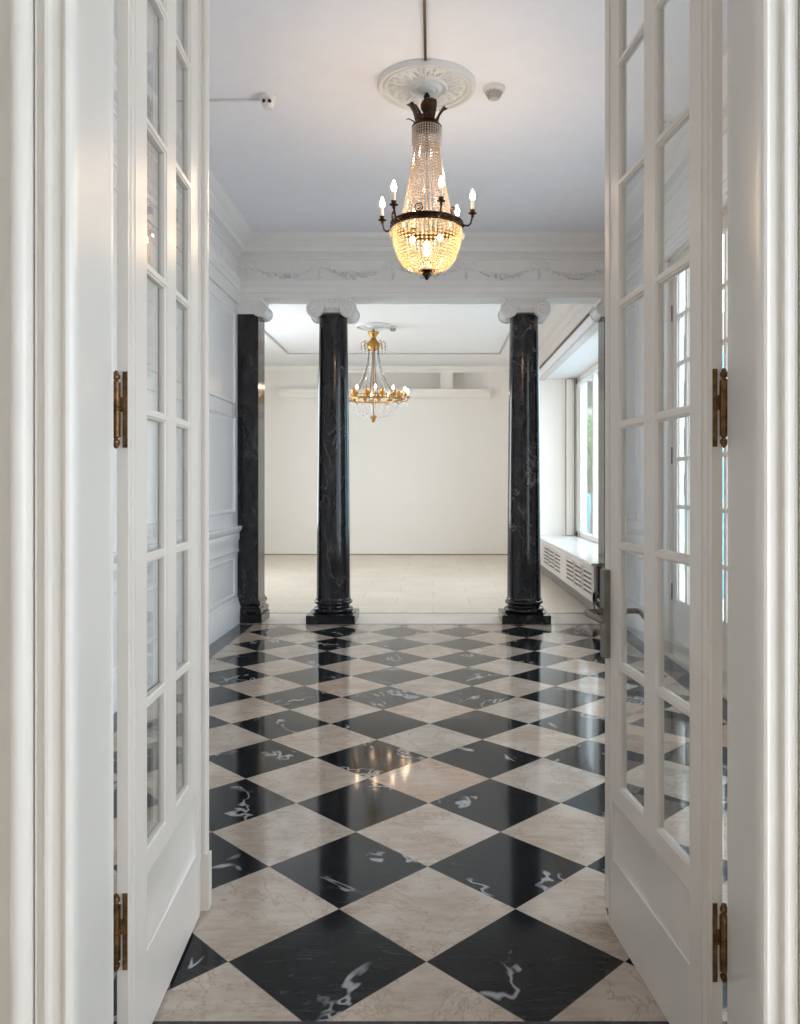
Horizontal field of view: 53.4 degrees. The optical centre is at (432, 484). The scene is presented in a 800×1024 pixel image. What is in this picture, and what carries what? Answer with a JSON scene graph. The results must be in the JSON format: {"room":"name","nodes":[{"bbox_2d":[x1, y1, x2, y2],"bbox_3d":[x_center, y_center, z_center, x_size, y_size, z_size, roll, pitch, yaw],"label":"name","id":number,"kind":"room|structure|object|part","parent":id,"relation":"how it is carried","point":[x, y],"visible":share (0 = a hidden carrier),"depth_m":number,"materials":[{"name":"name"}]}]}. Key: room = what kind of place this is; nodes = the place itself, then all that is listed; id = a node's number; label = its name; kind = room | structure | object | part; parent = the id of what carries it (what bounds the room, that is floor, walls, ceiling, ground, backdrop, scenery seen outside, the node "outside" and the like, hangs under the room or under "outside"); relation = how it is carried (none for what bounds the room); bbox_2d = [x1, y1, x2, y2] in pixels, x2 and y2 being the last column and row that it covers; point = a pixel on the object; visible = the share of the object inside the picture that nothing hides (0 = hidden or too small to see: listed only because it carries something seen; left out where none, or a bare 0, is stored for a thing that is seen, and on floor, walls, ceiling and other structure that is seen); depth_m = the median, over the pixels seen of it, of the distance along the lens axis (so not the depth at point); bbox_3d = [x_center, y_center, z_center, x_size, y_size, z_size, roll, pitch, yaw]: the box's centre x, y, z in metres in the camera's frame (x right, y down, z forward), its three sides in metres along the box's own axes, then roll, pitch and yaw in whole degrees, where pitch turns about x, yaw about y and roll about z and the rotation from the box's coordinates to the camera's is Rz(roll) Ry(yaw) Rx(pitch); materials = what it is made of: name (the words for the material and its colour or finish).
{"room":"historic interior","nodes":[
{"label":"historic interior","id":0,"kind":"room"},
{"bbox_2d":[0,0,9,1023],"bbox_3d":[0.000,-0.572,1.760,5.400,4.043,0.200,0,0,0],"label":"wall","id":1,"kind":"structure","parent":0,"point":[4,4],"depth_m":1.66,"materials":[{"name":"paint"}]},
{"bbox_2d":[10,0,112,1023],"bbox_3d":[-0.801,-0.310,1.737,0.120,3.520,0.266,0,0,0],"label":"door frame","id":2,"kind":"structure","parent":1,"relation":"attached to","point":[61,51],"depth_m":1.63,"materials":[{"name":"paint"}]},
{"bbox_2d":[113,0,211,1023],"bbox_3d":[-0.772,-0.241,2.315,0.054,3.358,0.817,0,0,-2],"label":"door","id":3,"kind":"structure","parent":1,"relation":"in","point":[164,878],"depth_m":2.26,"materials":[{"name":"paint"}]},
{"bbox_2d":[583,0,726,1023],"bbox_3d":[0.628,-0.241,2.268,0.204,3.358,0.816,0,0,-6],"label":"door","id":4,"kind":"structure","parent":1,"relation":"in","point":[664,906],"depth_m":2.21,"materials":[{"name":"paint"}]},
{"bbox_3d":[0.533,0.418,2.548,0.079,0.031,0.142,0,0,-6],"label":"lever","id":5,"kind":"part","parent":4,"relation":"part of","materials":[{"name":"silver metal"}]},
{"bbox_3d":[0.565,0.421,2.611,0.021,0.287,0.044,0,0,-6],"label":"handle plate","id":6,"kind":"part","parent":4,"relation":"part of","materials":[{"name":"silver metal"}]},
{"bbox_3d":[0.657,0.418,2.562,0.079,0.031,0.142,0,0,-6],"label":"lever","id":7,"kind":"part","parent":4,"relation":"part of","materials":[{"name":"silver metal"}]},
{"bbox_2d":[727,0,799,1023],"bbox_3d":[0.742,-0.310,1.747,0.120,3.520,0.246,0,0,0],"label":"door frame","id":8,"kind":"structure","parent":1,"relation":"attached to","point":[763,36],"depth_m":1.65,"materials":[{"name":"paint"}]},
{"bbox_2d":[113,190,237,668],"bbox_3d":[-2.135,-0.572,5.270,0.150,4.043,6.820,0,0,0],"label":"wall","id":9,"kind":"structure","parent":0,"point":[220,319],"depth_m":7.33,"materials":[{"name":"paint"}]},
{"bbox_2d":[148,526,156,538],"bbox_3d":[-2.054,0.350,5.830,0.012,0.086,0.160,0,0,0],"label":"wall switch","id":10,"kind":"object","parent":9,"relation":"attached to","point":[152,531],"visible":1,"depth_m":5.80,"materials":[{"name":"white plastic"}]},
{"bbox_2d":[113,206,235,663],"bbox_3d":[-2.051,-0.320,5.135,0.018,2.940,6.190,0,0,0],"label":"trim","id":11,"kind":"structure","parent":9,"relation":"attached to","point":[152,521],"depth_m":7.51,"materials":[{"name":"paint"}]},
{"bbox_2d":[113,597,239,713],"bbox_3d":[-2.042,1.317,5.130,0.035,0.265,6.540,0,0,0],"label":"baseboard","id":12,"kind":"structure","parent":9,"relation":"attached to","point":[225,618],"depth_m":7.24,"materials":[{"name":"paint"}]},
{"bbox_2d":[113,526,241,594],"bbox_3d":[-2.035,0.568,5.130,0.050,0.275,6.540,0,0,0],"label":"trim","id":13,"kind":"structure","parent":9,"relation":"attached to","point":[222,542],"depth_m":7.37,"materials":[{"name":"paint"}]},
{"bbox_2d":[113,35,253,303],"bbox_3d":[-1.955,-2.247,5.122,0.230,0.693,6.524,0,0,0],"label":"crown molding","id":14,"kind":"structure","parent":9,"relation":"attached to","point":[228,228],"depth_m":7.11,"materials":[{"name":"paint"}]},
{"bbox_2d":[265,373,508,549],"bbox_3d":[-1.060,-0.500,16.670,5.680,3.900,0.340,0,0,0],"label":"wall","id":15,"kind":"structure","parent":0,"point":[424,475],"depth_m":16.50,"materials":[{"name":"white paint"}]},
{"bbox_2d":[278,389,490,400],"bbox_3d":[-0.995,-1.855,16.400,4.350,0.230,0.200,0,0,0],"label":"ledge","id":16,"kind":"object","parent":15,"relation":"attached to","point":[284,394],"visible":0.79,"depth_m":16.34,"materials":[{"name":"white paint"}]},
{"bbox_2d":[265,550,506,554],"bbox_3d":[-1.060,1.395,16.490,5.680,0.110,0.020,0,0,0],"label":"baseboard","id":17,"kind":"structure","parent":15,"relation":"attached to","point":[266,551],"depth_m":16.49,"materials":[{"name":"white wood"}]},
{"bbox_2d":[265,366,508,372],"bbox_3d":[-1.060,-2.390,16.450,5.680,0.120,0.100,0,0,0],"label":"crown molding","id":18,"kind":"structure","parent":15,"relation":"attached to","point":[268,369],"depth_m":16.45,"materials":[{"name":"white paint"}]},
{"bbox_2d":[265,304,556,365],"bbox_3d":[-1.110,-2.500,12.660,5.980,0.100,8.280,0,0,0],"label":"ceiling","id":19,"kind":"structure","parent":0,"point":[421,328],"depth_m":13.12,"materials":[{"name":"white paint"}]},
{"bbox_2d":[356,322,390,330],"bbox_3d":[-0.915,-2.428,12.200,0.540,0.055,0.540,0,0,0],"label":"ceiling medallion","id":20,"kind":"object","parent":19,"relation":"attached to","point":[368,326],"visible":1,"depth_m":12.14,"materials":[{"name":"paint"}]},
{"bbox_2d":[349,329,409,422],"bbox_3d":[-0.915,-1.690,12.200,1.129,1.480,1.129,0,0,0],"label":"chandelier","id":21,"kind":"object","parent":20,"relation":"hanging from","point":[373,345],"visible":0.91,"depth_m":12.14,"materials":[{"name":"gold glass"}]},
{"bbox_3d":[-1.072,-1.700,12.043,0.014,0.766,0.289,0,0,45],"label":"crystal chain","id":22,"kind":"part","parent":21,"relation":"part of","materials":[{"name":"clear glass"}]},
{"bbox_3d":[-0.915,-2.220,12.200,0.200,0.340,0.200,0,0,0],"label":"crown","id":23,"kind":"part","parent":21,"relation":"part of","materials":[{"name":"gold metal"}]},
{"bbox_3d":[-0.915,-1.550,12.200,0.015,1.000,0.015,0,0,-22],"label":"stem","id":24,"kind":"part","parent":21,"relation":"part of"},
{"bbox_3d":[-0.857,-1.700,11.985,0.019,0.766,0.294,0,0,-15],"label":"crystal chain","id":25,"kind":"part","parent":21,"relation":"part of","materials":[{"name":"clear glass"}]},
{"bbox_3d":[-0.700,-1.700,12.142,0.294,0.766,0.019,0,0,15],"label":"crystal chain","id":26,"kind":"part","parent":21,"relation":"part of","materials":[{"name":"clear glass"}]},
{"bbox_2d":[265,331,509,353],"bbox_3d":[-0.725,-2.439,12.025,3.960,0.022,5.520,0,0,0],"label":"trim","id":27,"kind":"structure","parent":19,"relation":"attached to","point":[266,333],"depth_m":14.75,"materials":[{"name":"grey paint"}]},
{"bbox_2d":[390,326,396,331],"bbox_3d":[-0.620,-2.412,12.300,0.130,0.076,0.130,0,0,0],"label":"smoke detector","id":28,"kind":"object","parent":19,"relation":"attached to","point":[393,328],"visible":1,"depth_m":12.27,"materials":[{"name":"white plastic"}]},
{"bbox_2d":[113,555,726,1023],"bbox_3d":[-0.725,1.475,9.000,6.350,0.050,15.000,0,0,0],"label":"floor","id":29,"kind":"structure","parent":0,"point":[407,822],"depth_m":3.59,"materials":[{"name":"stone"}]},
{"bbox_2d":[237,297,272,622],"bbox_3d":[-1.903,-0.262,8.530,0.311,3.424,0.400,0,0,0],"label":"marble pilaster","id":30,"kind":"object","parent":29,"relation":"on","point":[253,313],"visible":0.99,"depth_m":8.38,"materials":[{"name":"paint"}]},
{"bbox_2d":[306,297,359,623],"bbox_3d":[-1.068,-0.262,8.530,0.536,3.424,0.510,0,0,0],"label":"marble column","id":31,"kind":"structure","parent":29,"relation":"on","point":[333,315],"depth_m":8.38,"materials":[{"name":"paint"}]},
{"bbox_2d":[238,232,604,303],"bbox_3d":[-0.030,-2.284,8.420,4.076,0.617,0.520,0,0,0],"label":"beam","id":32,"kind":"structure","parent":31,"relation":"on","point":[275,267],"depth_m":8.36,"materials":[{"name":"paint"}]},
{"bbox_2d":[498,297,550,623],"bbox_3d":[0.975,-0.262,8.530,0.536,3.424,0.510,0,0,0],"label":"marble column","id":33,"kind":"structure","parent":29,"relation":"on","point":[523,599],"depth_m":8.38,"materials":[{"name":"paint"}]},
{"bbox_2d":[540,535,597,608],"bbox_3d":[2.085,1.153,11.139,0.704,0.594,4.902,0,0,0],"label":"radiator cover","id":34,"kind":"object","parent":29,"relation":"on","point":[571,561],"visible":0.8,"depth_m":10.46,"materials":[{"name":"paint"}]},
{"bbox_2d":[541,565,591,608],"bbox_3d":[1.822,1.367,11.165,0.030,0.165,4.850,0,0,0],"label":"grille","id":35,"kind":"object","parent":34,"relation":"attached to","point":[583,600],"depth_m":10.68,"materials":[{"name":"white metal"}]},
{"bbox_2d":[590,297,604,615],"bbox_3d":[1.846,-0.262,8.530,0.266,3.424,0.400,0,0,0],"label":"marble pilaster","id":36,"kind":"object","parent":29,"relation":"on","point":[598,312],"visible":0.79,"depth_m":8.52,"materials":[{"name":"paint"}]},
{"bbox_2d":[113,0,726,231],"bbox_3d":[-0.040,-2.643,5.170,4.440,0.100,6.620,0,0,0],"label":"ceiling","id":37,"kind":"structure","parent":0,"point":[327,152],"depth_m":5.50,"materials":[{"name":"paint"}]},
{"bbox_2d":[176,99,259,102],"bbox_3d":[-1.505,-2.585,5.350,0.710,0.016,0.016,0,0,2],"label":"cable conduit","id":38,"kind":"object","parent":37,"relation":"attached to","point":[218,100],"visible":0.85,"depth_m":5.34,"materials":[{"name":"white plastic"}]},
{"bbox_2d":[259,92,275,109],"bbox_3d":[-1.105,-2.546,5.300,0.110,0.093,0.110,0,0,0],"label":"ceiling camera","id":39,"kind":"object","parent":37,"relation":"attached to","point":[267,99],"visible":1,"depth_m":5.26,"materials":[{"name":"white plastic"}]},
{"bbox_2d":[423,0,426,60],"bbox_3d":[-0.046,-2.586,3.395,0.016,0.014,2.890,0,0,0],"label":"cable conduit","id":40,"kind":"object","parent":37,"relation":"attached to","point":[424,1],"visible":1,"depth_m":4.49,"materials":[{"name":"silver metal"}]},
{"bbox_2d":[378,58,475,111],"bbox_3d":[-0.040,-2.571,5.150,0.636,0.055,0.636,0,0,0],"label":"ceiling medallion","id":41,"kind":"object","parent":37,"relation":"attached to","point":[400,84],"visible":0.91,"depth_m":5.09,"materials":[{"name":"paint"}]},
{"bbox_2d":[424,66,425,86],"bbox_3d":[-0.048,-2.568,4.977,0.013,0.036,0.277,0,0,0],"label":"power cord","id":42,"kind":"object","parent":41,"relation":"attached to","point":[425,66],"visible":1,"depth_m":4.96,"materials":[{"name":"white plastic"}]},
{"bbox_2d":[378,92,476,279],"bbox_3d":[-0.040,-1.933,5.150,0.634,1.215,0.620,0,0,0],"label":"chandelier","id":43,"kind":"object","parent":41,"relation":"hanging from","point":[425,123],"visible":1,"depth_m":5.07,"materials":[{"name":"brown metal"}]},
{"bbox_3d":[-0.333,-1.857,5.215,0.033,0.070,0.033,0,0,0],"label":"bulb","id":44,"kind":"part","parent":43,"relation":"part of","materials":[{"name":"beige glass"}]},
{"bbox_3d":[-0.243,-1.857,4.929,0.033,0.070,0.033,0,0,0],"label":"bulb","id":45,"kind":"part","parent":43,"relation":"part of","materials":[{"name":"beige glass"}]},
{"bbox_2d":[392,191,395,199],"bbox_3d":[-0.243,-1.790,4.929,0.021,0.063,0.021,0,0,0],"label":"candle","id":46,"kind":"object","parent":43,"relation":"on","point":[393,192],"depth_m":4.92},
{"bbox_3d":[-0.218,-1.685,4.953,0.023,0.073,0.083,0,0,39],"label":"arm","id":47,"kind":"part","parent":43,"relation":"part of","materials":[{"name":"brown metal"}]},
{"bbox_3d":[-0.124,-2.390,5.128,0.080,0.130,0.081,0,0,29],"label":"crown","id":48,"kind":"part","parent":43,"relation":"part of","materials":[{"name":"brown metal"}]},
{"bbox_3d":[-0.094,-2.366,5.055,0.026,0.083,0.103,0,0,28],"label":"crown","id":49,"kind":"part","parent":43,"relation":"part of","materials":[{"name":"brown metal"}]},
{"bbox_3d":[-0.040,-2.425,5.150,0.184,0.230,0.184,0,0,0],"label":"crown","id":50,"kind":"part","parent":43,"relation":"part of","materials":[{"name":"brown metal"}]},
{"bbox_3d":[-0.040,-1.860,5.150,0.009,0.920,0.009,0,0,22],"label":"stem","id":51,"kind":"part","parent":43,"relation":"part of","materials":[{"name":"brown metal"}]},
{"bbox_3d":[-0.018,-2.390,5.066,0.081,0.130,0.080,0,0,29],"label":"crown","id":52,"kind":"part","parent":43,"relation":"part of","materials":[{"name":"brown metal"}]},
{"bbox_3d":[0.041,-1.685,4.897,0.021,0.073,0.083,0,0,-21],"label":"arm","id":53,"kind":"part","parent":43,"relation":"part of","materials":[{"name":"brown metal"}]},
{"bbox_2d":[439,187,442,195],"bbox_3d":[0.050,-1.790,4.864,0.021,0.063,0.021,0,0,0],"label":"candle","id":54,"kind":"object","parent":43,"relation":"on","point":[441,188],"depth_m":4.86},
{"bbox_3d":[0.050,-1.857,4.864,0.033,0.070,0.033,0,0,0],"label":"bulb","id":55,"kind":"part","parent":43,"relation":"part of","materials":[{"name":"beige glass"}]},
{"bbox_3d":[0.055,-2.366,5.096,0.103,0.083,0.026,0,0,28],"label":"crown","id":56,"kind":"part","parent":43,"relation":"part of","materials":[{"name":"brown metal"}]},
{"bbox_3d":[0.219,-1.685,5.091,0.083,0.073,0.022,0,0,16],"label":"arm","id":57,"kind":"part","parent":43,"relation":"part of","materials":[{"name":"brown metal"}]},
{"bbox_3d":[0.253,-1.857,5.085,0.033,0.070,0.033,0,0,0],"label":"bulb","id":58,"kind":"part","parent":43,"relation":"part of","materials":[{"name":"beige glass"}]},
{"bbox_2d":[483,82,504,101],"bbox_3d":[0.398,-2.555,5.190,0.144,0.076,0.144,0,0,0],"label":"smoke detector","id":59,"kind":"object","parent":37,"relation":"attached to","point":[493,91],"visible":1,"depth_m":5.15,"materials":[{"name":"white plastic"}]},
{"bbox_2d":[539,379,565,534],"bbox_3d":[2.190,-0.500,15.050,0.820,3.900,2.900,0,0,0],"label":"wall","id":60,"kind":"structure","parent":0,"point":[551,391],"depth_m":13.60,"materials":[{"name":"white paint"}]},
{"bbox_2d":[540,314,588,367],"bbox_3d":[1.803,-1.968,11.300,0.014,0.020,4.200,0,0,0],"label":"slot","id":61,"kind":"structure","parent":60,"relation":"attached to","point":[585,318],"depth_m":10.66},
{"bbox_2d":[538,304,599,379],"bbox_3d":[1.795,-2.120,11.085,0.230,0.660,5.030,0,0,0],"label":"crown molding","id":62,"kind":"structure","parent":60,"relation":"attached to","point":[564,318],"depth_m":10.90,"materials":[{"name":"white paint"}]},
{"bbox_2d":[539,317,597,378],"bbox_3d":[2.190,-1.860,11.060,0.820,0.100,5.080,0,0,0],"label":"ceiling","id":63,"kind":"structure","parent":0,"point":[585,357],"depth_m":11.47,"materials":[{"name":"white paint"}]},
{"bbox_2d":[627,261,682,652],"bbox_3d":[2.055,-0.572,5.270,0.150,4.043,6.820,0,0,0],"label":"wall","id":64,"kind":"structure","parent":0,"point":[635,529],"depth_m":7.70,"materials":[{"name":"paint"}]},
{"bbox_2d":[627,297,643,607],"bbox_3d":[1.971,-0.320,7.690,0.018,2.940,1.140,0,0,0],"label":"trim","id":65,"kind":"structure","parent":64,"relation":"attached to","point":[629,517],"depth_m":7.60,"materials":[{"name":"paint"}]},
{"bbox_2d":[627,601,643,641],"bbox_3d":[1.962,1.317,5.130,0.035,0.265,6.540,0,0,0],"label":"baseboard","id":66,"kind":"structure","parent":64,"relation":"attached to","point":[635,623],"depth_m":7.64,"materials":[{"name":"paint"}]},
{"bbox_2d":[604,53,726,294],"bbox_3d":[1.875,-2.247,5.120,0.230,0.693,6.520,0,0,0],"label":"crown molding","id":67,"kind":"structure","parent":64,"relation":"attached to","point":[677,150],"depth_m":6.34,"materials":[{"name":"paint"}]},
{"bbox_2d":[664,184,726,655],"bbox_3d":[1.962,-0.285,4.660,0.035,3.470,4.420,0,0,0],"label":"window frame","id":68,"kind":"structure","parent":64,"relation":"attached to","point":[684,233],"depth_m":6.76,"materials":[{"name":"paint"}]},
{"bbox_2d":[666,205,726,699],"bbox_3d":[2.055,0.070,5.830,0.150,3.960,1.860,0,0,0],"label":"window","id":69,"kind":"structure","parent":64,"relation":"in","point":[678,609],"depth_m":6.63,"materials":[{"name":"paint"}]},
{"bbox_3d":[2.525,-0.180,11.060,0.150,3.260,5.080,0,0,0],"label":"wall","id":70,"kind":"structure","parent":0,"visible":0},
{"bbox_2d":[565,365,597,542],"bbox_3d":[2.390,-0.470,11.445,0.280,2.640,4.290,0,0,0],"label":"window","id":71,"kind":"structure","parent":70,"relation":"in","point":[575,390],"depth_m":13.12,"materials":[{"name":"paint"}]},
{"bbox_3d":[2.335,-0.470,13.510,0.170,2.640,0.160,0,0,0],"label":"casing","id":72,"kind":"part","parent":71,"relation":"part of","materials":[{"name":"white wood"}]},
{"bbox_3d":[2.467,-0.460,11.360,0.125,2.620,4.120,0,0,0],"label":"frame","id":73,"kind":"part","parent":71,"relation":"part of","materials":[{"name":"paint"}]},
{"label":"outside","id":74,"kind":"structure","parent":0,"visible":0},
{"bbox_2d":[683,538,723,618],"bbox_3d":[31.350,2.075,42.500,57.300,0.050,95.000,0,0,0],"label":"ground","id":75,"kind":"structure","parent":74,"point":[683,538],"depth_m":14.88,"materials":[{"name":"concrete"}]},
{"bbox_2d":[587,416,591,533],"bbox_3d":[4.934,-0.049,24.505,2.788,4.210,2.769,0,0,0],"label":"tree","id":76,"kind":"object","parent":75,"relation":"on","point":[589,432],"visible":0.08,"depth_m":24.25,"materials":[{"name":"green plant"}]},
{"bbox_3d":[4.934,-0.975,24.505,2.788,2.360,2.769,0,0,0],"label":"crown","id":77,"kind":"part","parent":76,"relation":"part of","materials":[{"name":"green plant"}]},
{"bbox_2d":[587,389,591,457],"bbox_3d":[7.922,-1.325,38.020,4.855,6.756,4.834,0,0,0],"label":"tree","id":78,"kind":"object","parent":75,"relation":"on","point":[588,389],"visible":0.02,"depth_m":37.90,"materials":[{"name":"green plant"}]},
{"bbox_2d":[587,493,684,537],"bbox_3d":[6.475,1.185,29.985,6.050,1.730,0.150,0,0,0],"label":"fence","id":79,"kind":"object","parent":75,"relation":"on","point":[589,494],"visible":0.03,"depth_m":29.97,"materials":[{"name":"white"}]},
{"bbox_3d":[5.900,1.185,29.985,0.100,1.730,0.150,0,0,0],"label":"post","id":80,"kind":"part","parent":79,"relation":"part of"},
{"bbox_2d":[587,312,723,495],"bbox_3d":[14.000,-4.950,58.975,16.000,14.000,8.050,0,0,0],"label":"apartment building","id":81,"kind":"structure","parent":75,"relation":"on","point":[589,383],"depth_m":54.94,"materials":[{"name":"white"}]},
{"bbox_2d":[683,541,684,570],"bbox_3d":[6.200,2.025,24.300,5.600,0.050,10.600,0,0,0],"label":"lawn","id":82,"kind":"structure","parent":75,"relation":"on","point":[683,541],"depth_m":24.46,"materials":[{"name":"green plant"}]},
{"bbox_2d":[722,350,723,599],"bbox_3d":[5.115,-0.190,12.575,0.150,4.480,4.050,0,0,0],"label":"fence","id":83,"kind":"object","parent":75,"relation":"on","point":[723,350],"visible":0.02,"depth_m":13.90,"materials":[{"name":"white"}]}
]}

